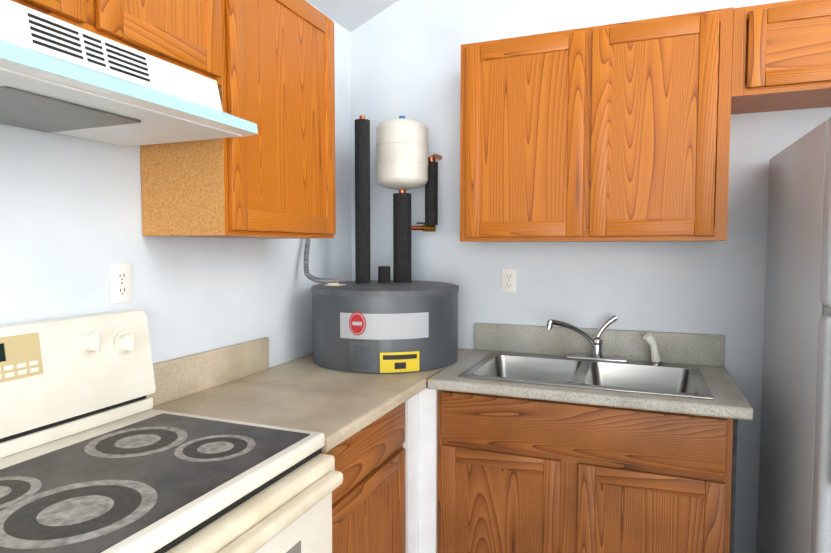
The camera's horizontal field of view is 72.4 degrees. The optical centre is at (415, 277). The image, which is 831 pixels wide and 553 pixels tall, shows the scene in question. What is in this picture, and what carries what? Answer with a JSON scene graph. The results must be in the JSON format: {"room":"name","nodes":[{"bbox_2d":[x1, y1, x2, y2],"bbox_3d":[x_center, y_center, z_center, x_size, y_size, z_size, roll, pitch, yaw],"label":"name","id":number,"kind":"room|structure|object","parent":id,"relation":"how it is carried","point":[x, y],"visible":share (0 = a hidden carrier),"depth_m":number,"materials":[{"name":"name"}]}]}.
{"room":"kitchen","nodes":[
{"label":"kitchen","id":0,"kind":"room"},
{"bbox_2d":[0,0,351,367],"bbox_3d":[-1.408,0.101,0.437,0.120,2.540,5.740,1,3,22],"label":"wall","id":1,"kind":"structure","parent":0,"point":[70,219],"depth_m":1.71,"materials":[{"name":"paint"}]},
{"bbox_2d":[109,263,131,303],"bbox_3d":[-0.853,0.014,1.646,0.009,0.116,0.072,1,3,22],"label":"electrical outlet","id":2,"kind":"object","parent":1,"relation":"attached to","point":[120,283],"visible":1,"depth_m":1.64,"materials":[{"name":"white plastic"}]},
{"bbox_2d":[10,0,233,87],"bbox_3d":[-0.825,-0.724,1.243,0.328,0.410,0.818,1,3,22],"label":"upper cabinet","id":3,"kind":"object","parent":1,"relation":"attached to","point":[197,36],"depth_m":1.38,"materials":[{"name":"brown wood"}]},
{"bbox_2d":[0,0,257,146],"bbox_3d":[-0.771,-0.432,1.209,0.464,0.164,0.778,1,3,22],"label":"range hood","id":4,"kind":"object","parent":1,"relation":"attached to","point":[58,76],"visible":1,"depth_m":1.19,"materials":[{"name":"white metal"}]},
{"bbox_2d":[140,0,335,238],"bbox_3d":[-0.560,-0.547,1.920,0.328,0.815,0.617,1,3,22],"label":"upper cabinet","id":5,"kind":"object","parent":1,"relation":"attached to","point":[268,66],"depth_m":1.75,"materials":[{"name":"brown wood"}]},
{"bbox_2d":[303,238,337,283],"bbox_3d":[-0.406,-0.327,2.483,0.203,0.695,0.199,1,3,22],"label":"pipe","id":6,"kind":"object","parent":1,"relation":"attached to","point":[308,275],"visible":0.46,"depth_m":2.43,"materials":[{"name":"grey metal"}]},
{"bbox_2d":[306,0,398,32],"bbox_3d":[0.970,-2.219,-0.638,5.240,2.416,5.740,1,3,22],"label":"ceiling","id":7,"kind":"structure","parent":0,"point":[350,16],"depth_m":2.74,"materials":[{"name":"paint"}]},
{"bbox_2d":[350,0,830,552],"bbox_3d":[2.067,-1.117,2.013,5.120,4.803,0.120,1,3,22],"label":"wall","id":8,"kind":"structure","parent":0,"point":[406,58],"depth_m":2.55,"materials":[{"name":"paint"}]},
{"bbox_2d":[501,268,516,292],"bbox_3d":[0.437,0.012,2.654,0.072,0.116,0.009,1,3,22],"label":"electrical outlet","id":9,"kind":"object","parent":8,"relation":"attached to","point":[509,281],"visible":1,"depth_m":2.65,"materials":[{"name":"white plastic"}]},
{"bbox_2d":[460,7,739,241],"bbox_3d":[0.708,-0.562,2.341,1.004,0.820,0.328,1,3,22],"label":"upper cabinet","id":10,"kind":"object","parent":8,"relation":"attached to","point":[618,132],"depth_m":2.17,"materials":[{"name":"brown wood"}]},
{"bbox_2d":[736,0,830,113],"bbox_3d":[1.616,-0.795,1.966,0.949,0.306,0.328,1,3,22],"label":"upper cabinet","id":11,"kind":"object","parent":8,"relation":"attached to","point":[785,47],"depth_m":1.95,"materials":[{"name":"brown wood"}]},
{"bbox_3d":[0.970,1.470,-0.439,5.240,0.100,5.740,1,3,22],"label":"floor","id":12,"kind":"structure","parent":0,"visible":0},
{"bbox_2d":[0,309,342,552],"bbox_3d":[-0.648,0.725,1.213,0.734,1.212,0.780,1,3,22],"label":"stove","id":13,"kind":"object","parent":12,"relation":"on","point":[98,454],"visible":1,"depth_m":1.28,"materials":[{"name":"metal"}]},
{"bbox_2d":[321,402,405,552],"bbox_3d":[-0.436,0.858,1.914,0.616,0.868,0.656,1,3,22],"label":"base cabinet","id":14,"kind":"object","parent":12,"relation":"on","point":[368,504],"visible":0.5,"depth_m":1.83,"materials":[{"name":"brown wood"}]},
{"bbox_2d":[146,337,474,452],"bbox_3d":[-0.279,0.325,2.214,0.665,0.168,1.383,1,3,22],"label":"countertop","id":15,"kind":"structure","parent":14,"relation":"on","point":[243,382],"depth_m":1.88,"materials":[{"name":"beige laminate"}]},
{"bbox_2d":[311,115,458,373],"bbox_3d":[-0.125,-0.188,2.502,0.644,1.084,0.682,1,3,22],"label":"water heater","id":16,"kind":"object","parent":15,"relation":"on","point":[400,322],"visible":1,"depth_m":2.33,"materials":[{"name":"grey metal"}]},
{"bbox_2d":[403,388,737,552],"bbox_3d":[0.599,0.841,2.245,1.100,0.868,0.726,1,3,22],"label":"base cabinet","id":17,"kind":"object","parent":12,"relation":"on","point":[485,473],"visible":0.88,"depth_m":2.01,"materials":[{"name":"brown wood"}]},
{"bbox_2d":[426,315,752,420],"bbox_3d":[0.657,0.352,2.229,1.060,0.366,0.665,1,3,22],"label":"countertop sink","id":18,"kind":"object","parent":17,"relation":"on","point":[683,373],"visible":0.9,"depth_m":2.35,"materials":[{"name":"grey laminate"}]},
{"bbox_2d":[457,351,713,420],"bbox_3d":[0.661,0.448,2.244,0.860,0.171,0.554,1,3,22],"label":"sink basin","id":19,"kind":"object","parent":18,"relation":"in","point":[571,371],"depth_m":2.34,"materials":[{"name":"silver metal"}]},
{"bbox_2d":[545,315,662,365],"bbox_3d":[0.785,0.259,2.362,0.452,0.195,0.200,1,3,22],"label":"tap","id":20,"kind":"object","parent":18,"relation":"on","point":[596,358],"depth_m":2.40,"materials":[{"name":"silver metal"}]},
{"bbox_2d":[757,116,830,552],"bbox_3d":[1.560,0.431,1.700,0.760,1.745,0.900,1,3,22],"label":"fridge","id":21,"kind":"object","parent":12,"relation":"on","point":[794,506],"visible":1,"depth_m":1.75,"materials":[{"name":"grey metal"}]}
]}

